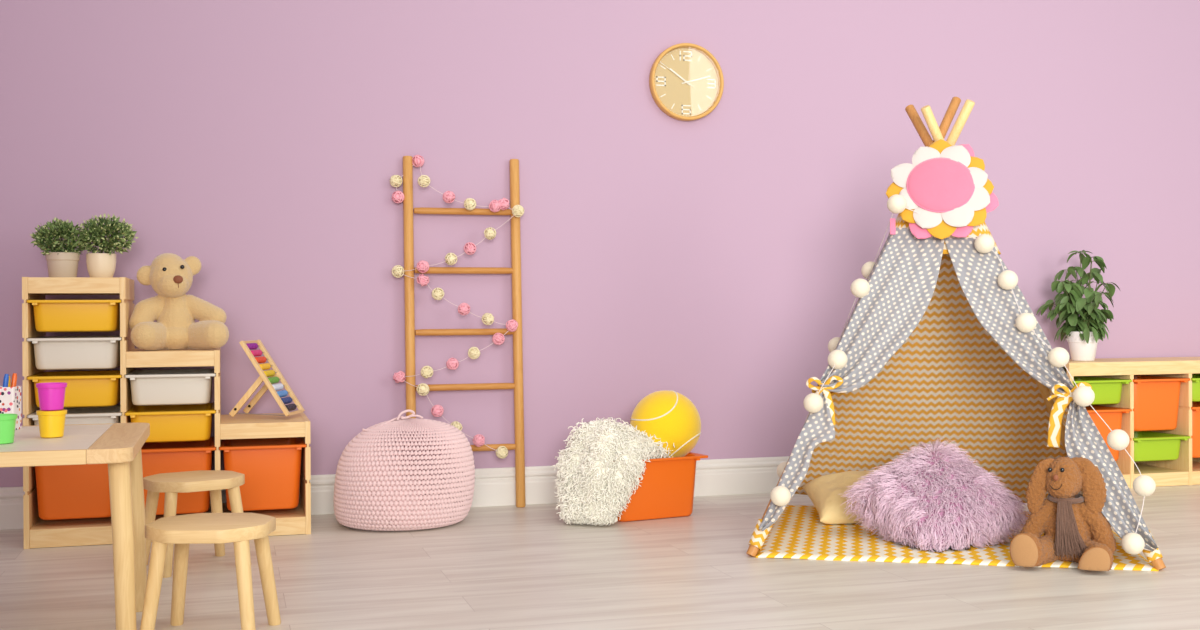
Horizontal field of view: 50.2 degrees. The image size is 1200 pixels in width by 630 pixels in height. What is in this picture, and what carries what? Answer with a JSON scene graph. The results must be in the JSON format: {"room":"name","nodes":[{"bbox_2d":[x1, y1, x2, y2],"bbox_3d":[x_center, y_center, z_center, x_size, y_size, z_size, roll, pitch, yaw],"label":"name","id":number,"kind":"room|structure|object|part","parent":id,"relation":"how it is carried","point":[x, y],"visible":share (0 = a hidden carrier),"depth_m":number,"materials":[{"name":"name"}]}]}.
{"room":"children's room","nodes":[
{"label":"children's room","id":0,"kind":"room"},
{"bbox_2d":[0,0,1199,486],"bbox_3d":[1.379,-0.687,5.770,9.800,2.900,0.100,0,0,-16],"label":"wall","id":1,"kind":"structure","parent":0,"point":[713,260],"depth_m":5.29,"materials":[{"name":"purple paint"}]},
{"bbox_2d":[0,456,789,529],"bbox_3d":[1.715,0.685,5.809,9.149,0.153,0.016,0,0,-16],"label":"baseboard","id":2,"kind":"structure","parent":1,"relation":"attached to","point":[493,486],"depth_m":5.23,"materials":[{"name":"white paint"}]},
{"bbox_2d":[649,43,723,120],"bbox_3d":[0.366,-0.983,5.401,0.324,0.324,0.042,0,0,-16],"label":"wall clock","id":3,"kind":"object","parent":1,"relation":"attached to","point":[686,81],"visible":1,"depth_m":5.41,"materials":[{"name":"brown wood"}]},
{"bbox_2d":[0,485,1199,629],"bbox_3d":[2.368,0.795,2.393,9.800,0.050,6.975,0,0,-16],"label":"floor","id":4,"kind":"structure","parent":0,"point":[508,567],"depth_m":3.67,"materials":[{"name":"laminate"}]},
{"bbox_2d":[0,423,149,629],"bbox_3d":[-1.577,0.546,3.155,0.855,0.480,0.720,0,0,-16],"label":"table","id":5,"kind":"object","parent":4,"relation":"on","point":[117,445],"visible":0.97,"depth_m":2.98,"materials":[{"name":"brown wood"}]},
{"bbox_2d":[0,414,17,443],"bbox_3d":[-1.429,0.272,3.052,0.074,0.068,0.074,0,0,-16],"label":"cup","id":6,"kind":"object","parent":5,"relation":"on","point":[7,421],"visible":1,"depth_m":3.03,"materials":[{"name":"green plastic"}]},
{"bbox_2d":[0,386,21,429],"bbox_3d":[-1.597,0.248,3.409,0.090,0.115,0.060,0,0,-5],"label":"pencil holder","id":7,"kind":"object","parent":5,"relation":"on","point":[10,397],"visible":0.82,"depth_m":3.38,"materials":[{"name":"white paper"}]},
{"bbox_2d":[3,374,8,386],"bbox_3d":[-1.593,0.229,3.416,0.028,0.144,0.013,0,0,-16],"label":"marker pen","id":8,"kind":"object","parent":7,"relation":"in","point":[6,376],"visible":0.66,"depth_m":3.41,"materials":[{"name":"blue plastic"}]},
{"bbox_2d":[11,373,16,386],"bbox_3d":[-1.573,0.228,3.424,0.027,0.145,0.013,0,0,-43],"label":"marker pen","id":9,"kind":"object","parent":7,"relation":"in","point":[14,376],"visible":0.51,"depth_m":3.42,"materials":[{"name":"orange plastic"}]},
{"bbox_3d":[-1.480,0.324,2.817,0.653,0.034,0.018,0,0,-16],"label":"rail","id":10,"kind":"part","parent":5,"relation":"part of","materials":[{"name":"brown wood"}]},
{"bbox_3d":[-1.531,0.314,2.990,0.653,0.013,0.341,0,0,-16],"label":"panel","id":11,"kind":"part","parent":5,"relation":"part of","materials":[{"name":"beige wood"}]},
{"bbox_2d":[36,409,66,437],"bbox_3d":[-1.368,0.271,3.194,0.072,0.067,0.072,0,0,-16],"label":"cup","id":12,"kind":"object","parent":5,"relation":"on","point":[51,423],"visible":0.94,"depth_m":3.17,"materials":[{"name":"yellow plastic"}]},
{"bbox_2d":[36,382,66,410],"bbox_3d":[-1.369,0.204,3.194,0.072,0.067,0.072,0,0,-16],"label":"cup","id":13,"kind":"object","parent":12,"relation":"on","point":[51,395],"visible":1,"depth_m":3.17,"materials":[{"name":"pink plastic"}]},
{"bbox_3d":[-1.626,0.313,3.318,0.653,0.013,0.341,0,0,-16],"label":"panel","id":14,"kind":"part","parent":5,"relation":"part of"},
{"bbox_3d":[-1.676,0.322,3.491,0.653,0.034,0.018,0,0,-16],"label":"rail","id":15,"kind":"part","parent":5,"relation":"part of","materials":[{"name":"brown wood"}]},
{"bbox_3d":[-1.119,0.561,2.998,0.065,0.447,0.049,0,0,11],"label":"leg","id":16,"kind":"part","parent":5,"relation":"part of","materials":[{"name":"brown wood"}]},
{"bbox_3d":[-1.231,0.560,3.385,0.065,0.447,0.049,0,0,-43],"label":"leg","id":17,"kind":"part","parent":5,"relation":"part of","materials":[{"name":"brown wood"}]},
{"bbox_2d":[22,277,310,548],"bbox_3d":[-1.540,0.325,4.618,0.940,0.911,0.430,0,0,-16],"label":"storage shelf","id":18,"kind":"object","parent":4,"relation":"on","point":[37,532],"visible":0.7,"depth_m":4.41,"materials":[{"name":"brown wood"}]},
{"bbox_3d":[-1.982,0.328,4.489,0.018,0.911,0.430,0,0,-16],"label":"panel","id":19,"kind":"part","parent":18,"relation":"part of","materials":[{"name":"brown wood"}]},
{"bbox_2d":[30,217,86,276],"bbox_3d":[-1.897,-0.237,4.498,0.197,0.218,0.198,0,0,-16],"label":"potted plant","id":20,"kind":"object","parent":18,"relation":"on","point":[61,262],"visible":0.96,"depth_m":4.46,"materials":[{"name":"green plant"}]},
{"bbox_3d":[-1.889,-0.174,4.500,0.114,0.090,0.114,0,0,-16],"label":"pot","id":21,"kind":"part","parent":20,"relation":"part of","materials":[{"name":"beige ceramic"}]},
{"bbox_3d":[-1.833,0.750,4.534,0.289,0.062,0.428,0,0,-16],"label":"board","id":22,"kind":"part","parent":18,"relation":"part of","materials":[{"name":"brown wood"}]},
{"bbox_2d":[35,464,110,519],"bbox_3d":[-1.829,0.579,4.517,0.298,0.232,0.420,0,0,-16],"label":"storage bin","id":23,"kind":"object","parent":18,"relation":"in","point":[63,491],"visible":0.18,"depth_m":4.35,"materials":[{"name":"orange plastic"}]},
{"bbox_2d":[26,300,121,331],"bbox_3d":[-1.832,0.003,4.515,0.298,0.108,0.420,0,0,-16],"label":"storage bin","id":24,"kind":"object","parent":18,"relation":"in","point":[49,315],"visible":0.82,"depth_m":4.34,"materials":[{"name":"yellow plastic"}]},
{"bbox_2d":[27,336,121,369],"bbox_3d":[-1.831,0.131,4.515,0.298,0.108,0.420,0,0,-16],"label":"storage bin","id":25,"kind":"object","parent":18,"relation":"in","point":[51,352],"visible":0.85,"depth_m":4.35,"materials":[{"name":"beige plastic"}]},
{"bbox_2d":[27,370,121,407],"bbox_3d":[-1.831,0.260,4.516,0.298,0.108,0.420,0,0,-16],"label":"storage bin","id":26,"kind":"object","parent":18,"relation":"in","point":[101,388],"visible":0.74,"depth_m":4.36,"materials":[{"name":"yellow plastic"}]},
{"bbox_2d":[27,405,121,424],"bbox_3d":[-1.830,0.388,4.516,0.298,0.108,0.420,0,0,-16],"label":"storage bin","id":27,"kind":"object","parent":18,"relation":"in","point":[108,414],"visible":0.3,"depth_m":4.37,"materials":[{"name":"beige plastic"}]},
{"bbox_2d":[77,214,138,276],"bbox_3d":[-1.751,-0.245,4.538,0.207,0.232,0.197,0,0,38],"label":"potted plant","id":28,"kind":"object","parent":18,"relation":"on","point":[99,264],"visible":1,"depth_m":4.50,"materials":[{"name":"green plant"}]},
{"bbox_3d":[-1.767,-0.173,4.535,0.100,0.088,0.100,0,0,-16],"label":"pot","id":29,"kind":"part","parent":28,"relation":"part of","materials":[{"name":"beige ceramic"}]},
{"bbox_3d":[-1.687,0.326,4.575,0.018,0.911,0.430,0,0,-16],"label":"panel","id":30,"kind":"part","parent":18,"relation":"part of","materials":[{"name":"brown wood"}]},
{"bbox_2d":[125,369,215,405],"bbox_3d":[-1.535,0.258,4.601,0.298,0.108,0.420,0,0,-16],"label":"storage bin","id":31,"kind":"object","parent":18,"relation":"in","point":[164,386],"visible":0.94,"depth_m":4.43,"materials":[{"name":"beige plastic"}]},
{"bbox_2d":[125,403,215,442],"bbox_3d":[-1.535,0.387,4.602,0.298,0.108,0.420,0,0,-16],"label":"storage bin","id":32,"kind":"object","parent":18,"relation":"in","point":[193,422],"visible":0.72,"depth_m":4.44,"materials":[{"name":"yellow plastic"}]},
{"bbox_2d":[141,437,215,514],"bbox_3d":[-1.534,0.577,4.603,0.298,0.232,0.420,0,0,-16],"label":"storage bin","id":33,"kind":"object","parent":18,"relation":"in","point":[157,457],"visible":0.41,"depth_m":4.45,"materials":[{"name":"orange plastic"}]},
{"bbox_2d":[129,253,228,349],"bbox_3d":[-1.495,-0.050,4.545,0.345,0.345,0.235,0,0,-15],"label":"teddy bear","id":34,"kind":"object","parent":18,"relation":"on","point":[175,312],"visible":1,"depth_m":4.52},
{"bbox_3d":[-1.538,0.749,4.619,0.289,0.062,0.428,0,0,-16],"label":"board","id":35,"kind":"part","parent":18,"relation":"part of","materials":[{"name":"brown wood"}]},
{"bbox_3d":[-1.392,0.451,4.661,0.018,0.657,0.430,0,0,-16],"label":"panel","id":36,"kind":"part","parent":18,"relation":"part of","materials":[{"name":"brown wood"}]},
{"bbox_2d":[219,437,306,510],"bbox_3d":[-1.239,0.575,4.688,0.298,0.232,0.420,0,0,-16],"label":"storage bin","id":37,"kind":"object","parent":18,"relation":"in","point":[271,467],"visible":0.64,"depth_m":4.53,"materials":[{"name":"orange plastic"}]},
{"bbox_3d":[-1.243,0.747,4.705,0.289,0.062,0.428,0,0,-16],"label":"board","id":38,"kind":"part","parent":18,"relation":"part of","materials":[{"name":"brown wood"}]},
{"bbox_2d":[229,340,304,416],"bbox_3d":[-1.230,0.231,4.718,0.228,0.278,0.194,0,0,4],"label":"abacus","id":39,"kind":"object","parent":18,"relation":"on","point":[274,375],"visible":1,"depth_m":4.67,"materials":[{"name":"brown wood"}]},
{"bbox_3d":[-1.280,0.292,4.649,0.138,0.158,0.012,0,0,4],"label":"support leg","id":40,"kind":"part","parent":39,"relation":"part of","materials":[{"name":"brown wood"}]},
{"bbox_3d":[-1.269,0.291,4.794,0.138,0.158,0.012,0,0,4],"label":"support leg","id":41,"kind":"part","parent":39,"relation":"part of","materials":[{"name":"brown wood"}]},
{"bbox_3d":[-1.213,0.230,4.631,0.181,0.274,0.024,0,0,4],"label":"rail","id":42,"kind":"part","parent":39,"relation":"part of","materials":[{"name":"brown wood"}]},
{"bbox_3d":[-1.200,0.229,4.801,0.181,0.274,0.024,0,0,4],"label":"rail","id":43,"kind":"part","parent":39,"relation":"part of","materials":[{"name":"brown wood"}]},
{"bbox_3d":[-1.096,0.578,4.747,0.018,0.401,0.430,0,0,-16],"label":"panel","id":44,"kind":"part","parent":18,"relation":"part of","materials":[{"name":"brown wood"}]},
{"bbox_2d":[143,470,244,577],"bbox_3d":[-1.265,0.641,3.987,0.288,0.280,0.262,0,0,-37],"label":"wooden stool","id":45,"kind":"object","parent":4,"relation":"on","point":[214,481],"visible":0.77,"depth_m":3.95,"materials":[{"name":"brown wood"}]},
{"bbox_3d":[-1.409,0.657,3.998,0.076,0.251,0.036,0,0,13],"label":"leg","id":46,"kind":"part","parent":45,"relation":"part of","materials":[{"name":"brown wood"}]},
{"bbox_3d":[-1.295,0.657,3.846,0.036,0.251,0.076,0,0,4],"label":"leg","id":47,"kind":"part","parent":45,"relation":"part of","materials":[{"name":"brown wood"}]},
{"bbox_3d":[-1.266,0.517,3.987,0.288,0.032,0.262,0,0,-37],"label":"seat","id":48,"kind":"part","parent":45,"relation":"part of","materials":[{"name":"brown wood"}]},
{"bbox_3d":[-1.235,0.655,4.129,0.036,0.251,0.076,0,0,4],"label":"leg","id":49,"kind":"part","parent":45,"relation":"part of","materials":[{"name":"brown wood"}]},
{"bbox_3d":[-1.121,0.655,3.976,0.076,0.251,0.036,0,0,13],"label":"leg","id":50,"kind":"part","parent":45,"relation":"part of","materials":[{"name":"brown wood"}]},
{"bbox_2d":[140,513,280,629],"bbox_3d":[-0.948,0.643,3.124,0.288,0.280,0.262,0,0,0],"label":"wooden stool","id":51,"kind":"object","parent":4,"relation":"on","point":[182,531],"visible":1,"depth_m":3.04,"materials":[{"name":"brown wood"}]},
{"bbox_3d":[-1.058,0.658,3.030,0.036,0.251,0.076,0,0,41],"label":"leg","id":52,"kind":"part","parent":51,"relation":"part of","materials":[{"name":"brown wood"}]},
{"bbox_3d":[-1.056,0.658,3.220,0.036,0.251,0.076,0,0,-40],"label":"leg","id":53,"kind":"part","parent":51,"relation":"part of","materials":[{"name":"brown wood"}]},
{"bbox_3d":[-0.949,0.519,3.124,0.288,0.032,0.262,0,0,0],"label":"seat","id":54,"kind":"part","parent":51,"relation":"part of","materials":[{"name":"brown wood"}]},
{"bbox_3d":[-0.840,0.657,3.028,0.036,0.251,0.076,0,0,-40],"label":"leg","id":55,"kind":"part","parent":51,"relation":"part of","materials":[{"name":"brown wood"}]},
{"bbox_3d":[-0.838,0.657,3.219,0.036,0.251,0.076,0,0,41],"label":"leg","id":56,"kind":"part","parent":51,"relation":"part of","materials":[{"name":"brown wood"}]},
{"bbox_2d":[333,409,474,530],"bbox_3d":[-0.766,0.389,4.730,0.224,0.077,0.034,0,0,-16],"label":"pouf","id":57,"kind":"object","parent":4,"relation":"on","point":[400,473],"visible":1,"depth_m":4.58,"materials":[{"name":"pink fabric"}]},
{"bbox_2d":[403,156,525,506],"bbox_3d":[-0.541,0.072,5.111,0.479,1.405,0.093,0,0,-16],"label":"wooden ladder","id":58,"kind":"object","parent":4,"relation":"on","point":[515,270],"visible":0.81,"depth_m":5.12,"materials":[{"name":"brown wood"}]},
{"bbox_2d":[390,155,523,458],"bbox_3d":[-0.560,-0.032,5.082,0.531,1.209,0.134,0,0,-16],"label":"garland","id":59,"kind":"object","parent":58,"relation":"attached to","point":[448,196],"visible":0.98,"depth_m":5.05,"materials":[{"name":"pink fabric"}]},
{"bbox_2d":[615,452,707,521],"bbox_3d":[0.163,0.655,4.936,0.420,0.232,0.300,0,0,-27],"label":"bin","id":60,"kind":"object","parent":4,"relation":"on","point":[666,489],"visible":0.54,"depth_m":4.83,"materials":[{"name":"orange plastic"}]},
{"bbox_2d":[551,417,674,525],"bbox_3d":[0.036,0.579,4.839,0.363,0.383,0.462,0,0,38],"label":"throw","id":61,"kind":"object","parent":60,"relation":"on","point":[596,473],"visible":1,"depth_m":4.71,"materials":[{"name":"white fabric"}]},
{"bbox_2d":[630,390,700,457],"bbox_3d":[0.256,0.434,5.004,0.278,0.278,0.278,0,0,-16],"label":"toy","id":62,"kind":"object","parent":60,"relation":"in","point":[670,415],"visible":0.74,"depth_m":4.90,"materials":[{"name":"yellow rubber"}]},
{"bbox_2d":[755,505,1158,570],"bbox_3d":[1.190,0.762,4.477,1.205,0.016,1.074,0,0,12],"label":"play mat","id":63,"kind":"object","parent":4,"relation":"on","point":[798,533],"visible":0.32,"depth_m":4.14,"materials":[{"name":"yellow fabric"}]},
{"bbox_2d":[801,468,880,523],"bbox_3d":[0.999,0.666,4.757,0.438,0.173,0.341,0,0,-3],"label":"cushion","id":64,"kind":"object","parent":63,"relation":"on","point":[825,492],"visible":0.45,"depth_m":4.70,"materials":[{"name":"fabric"}]},
{"bbox_2d":[840,437,1030,552],"bbox_3d":[1.127,0.593,4.315,0.476,0.320,0.503,0,0,-27],"label":"fluffy cushion","id":65,"kind":"object","parent":63,"relation":"on","point":[933,497],"visible":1,"depth_m":4.23,"materials":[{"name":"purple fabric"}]},
{"bbox_2d":[746,97,1165,569],"bbox_3d":[1.188,-0.003,4.490,1.258,1.550,1.144,0,0,12],"label":"tent","id":66,"kind":"object","parent":63,"relation":"on","point":[935,348],"visible":0.8,"depth_m":4.64,"materials":[{"name":"grey fabric"}]},
{"bbox_2d":[770,486,790,505],"label":"string lights","id":67,"kind":"object","parent":66,"relation":"hanging from","point":[780,495],"depth_m":4.05,"materials":[{"name":"beige fabric"}]},
{"bbox_2d":[758,392,834,530],"bbox_3d":[0.621,0.469,4.153,0.282,0.456,0.108,0,0,-21],"label":"curtain","id":68,"kind":"object","parent":66,"relation":"hanging from","point":[818,427],"depth_m":4.15,"materials":[{"name":"grey fabric"}]},
{"bbox_2d":[803,222,889,425],"label":"string lights","id":69,"kind":"object","parent":66,"relation":"hanging from","point":[837,359],"depth_m":4.21,"materials":[{"name":"beige fabric"}]},
{"bbox_3d":[0.799,0.101,4.278,0.388,0.953,0.493,0,0,12],"label":"cord","id":70,"kind":"part","parent":69,"relation":"part of","materials":[{"name":"beige plastic"}]},
{"bbox_2d":[818,228,944,392],"bbox_3d":[0.941,-0.022,4.275,0.469,0.552,0.190,0,0,-32],"label":"curtain","id":71,"kind":"object","parent":66,"relation":"hanging from","point":[902,280],"depth_m":4.28,"materials":[{"name":"grey fabric"}]},
{"bbox_2d":[887,194,917,217],"label":"string lights","id":72,"kind":"object","parent":66,"relation":"hanging from","point":[896,204],"depth_m":4.31,"materials":[{"name":"beige fabric"}]},
{"bbox_3d":[1.251,0.147,4.794,1.205,1.177,0.506,0,0,12],"label":"panel","id":73,"kind":"part","parent":66,"relation":"part of","materials":[{"name":"orange fabric"}]},
{"bbox_2d":[886,139,998,239],"bbox_3d":[1.162,-0.430,4.354,0.371,0.356,0.151,0,0,9],"label":"flower ornament","id":74,"kind":"object","parent":66,"relation":"hanging from","point":[950,190],"visible":0.99,"depth_m":4.32,"materials":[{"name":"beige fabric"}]},
{"bbox_2d":[945,237,1073,392],"bbox_3d":[1.347,0.000,4.190,0.153,0.527,0.455,0,0,-36],"label":"curtain","id":75,"kind":"object","parent":66,"relation":"hanging from","point":[996,309],"depth_m":4.20,"materials":[{"name":"grey fabric"}]},
{"bbox_3d":[1.526,0.146,4.431,0.554,1.177,1.075,0,0,12],"label":"panel","id":76,"kind":"part","parent":66,"relation":"part of","materials":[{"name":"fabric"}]},
{"bbox_2d":[969,234,1155,554],"label":"string lights","id":77,"kind":"object","parent":66,"relation":"hanging from","point":[1144,486],"depth_m":3.97,"materials":[{"name":"beige fabric"}]},
{"bbox_3d":[1.351,0.153,4.132,0.786,1.062,0.150,0,0,41],"label":"cord","id":78,"kind":"part","parent":77,"relation":"part of","materials":[{"name":"beige plastic"}]},
{"bbox_2d":[1065,400,1158,551],"bbox_3d":[1.568,0.486,3.925,0.120,0.450,0.295,0,0,-36],"label":"curtain","id":79,"kind":"object","parent":66,"relation":"hanging from","point":[1083,439],"depth_m":3.94,"materials":[{"name":"grey fabric"}]},
{"bbox_2d":[1010,457,1116,570],"bbox_3d":[1.413,0.596,3.907,0.310,0.320,0.225,0,0,18],"label":"rabbit","id":80,"kind":"object","parent":63,"relation":"on","point":[1073,524],"visible":1,"depth_m":3.89},
{"bbox_2d":[1063,357,1199,487],"bbox_3d":[2.724,0.478,5.905,1.562,0.555,0.361,0,0,-16],"label":"storage shelf","id":81,"kind":"object","parent":4,"relation":"on","point":[1185,470],"visible":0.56,"depth_m":5.67,"materials":[{"name":"brown wood"}]},
{"bbox_3d":[1.986,0.512,5.692,0.018,0.496,0.360,0,0,-16],"label":"panel","id":82,"kind":"part","parent":81,"relation":"part of","materials":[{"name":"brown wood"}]},
{"bbox_2d":[1036,250,1119,360],"bbox_3d":[2.141,-0.044,5.731,0.337,0.495,0.287,0,0,39],"label":"leafy plant","id":83,"kind":"object","parent":81,"relation":"on","point":[1084,326],"visible":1,"depth_m":5.68,"materials":[{"name":"green plant"}]},
{"bbox_3d":[2.158,0.138,5.717,0.137,0.130,0.137,0,0,1],"label":"pot","id":84,"kind":"part","parent":83,"relation":"part of","materials":[{"name":"white ceramic"}]},
{"bbox_2d":[1073,376,1131,404],"bbox_3d":[2.136,0.338,5.722,0.298,0.108,0.360,0,0,-16],"label":"storage bin","id":85,"kind":"object","parent":81,"relation":"in","point":[1106,390],"visible":0.51,"depth_m":5.59,"materials":[{"name":"green plastic"}]},
{"bbox_2d":[1085,405,1131,460],"bbox_3d":[2.137,0.528,5.723,0.298,0.232,0.360,0,0,-16],"label":"storage bin","id":86,"kind":"object","parent":81,"relation":"in","point":[1112,416],"visible":0.2,"depth_m":5.59,"materials":[{"name":"orange plastic"}]},
{"bbox_3d":[2.281,0.510,5.777,0.018,0.496,0.360,0,0,-16],"label":"panel","id":87,"kind":"part","parent":81,"relation":"part of","materials":[{"name":"brown wood"}]},
{"bbox_3d":[2.134,0.728,5.735,0.289,0.060,0.358,0,0,-16],"label":"board","id":88,"kind":"part","parent":81,"relation":"part of","materials":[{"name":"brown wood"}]},
{"bbox_2d":[1133,375,1189,430],"bbox_3d":[2.431,0.398,5.808,0.298,0.232,0.360,0,0,-16],"label":"storage bin","id":89,"kind":"object","parent":81,"relation":"in","point":[1156,398],"visible":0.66,"depth_m":5.67,"materials":[{"name":"orange plastic"}]},
{"bbox_3d":[2.429,0.727,5.821,0.289,0.060,0.358,0,0,-16],"label":"board","id":90,"kind":"part","parent":81,"relation":"part of","materials":[{"name":"brown wood"}]},
{"bbox_2d":[1133,431,1190,461],"bbox_3d":[2.432,0.593,5.809,0.298,0.108,0.360,0,0,-16],"label":"storage bin","id":91,"kind":"object","parent":81,"relation":"in","point":[1148,445],"visible":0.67,"depth_m":5.67,"materials":[{"name":"green plastic"}]},
{"bbox_3d":[2.576,0.509,5.863,0.018,0.496,0.360,0,0,-16],"label":"panel","id":92,"kind":"part","parent":81,"relation":"part of","materials":[{"name":"brown wood"}]},
{"bbox_2d":[1191,402,1199,457],"bbox_3d":[2.727,0.525,5.894,0.298,0.232,0.360,0,0,-16],"label":"storage bin","id":93,"kind":"object","parent":81,"relation":"in","point":[1195,407],"visible":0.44,"depth_m":5.73,"materials":[{"name":"orange plastic"}]},
{"bbox_2d":[1191,374,1199,401],"bbox_3d":[2.726,0.335,5.894,0.298,0.108,0.360,0,0,-16],"label":"storage bin","id":94,"kind":"object","parent":81,"relation":"in","point":[1195,379],"visible":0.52,"depth_m":5.73,"materials":[{"name":"green plastic"}]},
{"bbox_3d":[2.871,0.507,5.949,0.018,0.496,0.360,0,0,-16],"label":"panel","id":95,"kind":"part","parent":81,"relation":"part of","materials":[{"name":"brown wood"}]},
{"bbox_3d":[2.725,0.725,5.907,0.289,0.060,0.358,0,0,-16],"label":"board","id":96,"kind":"part","parent":81,"relation":"part of","materials":[{"name":"brown wood"}]}
]}

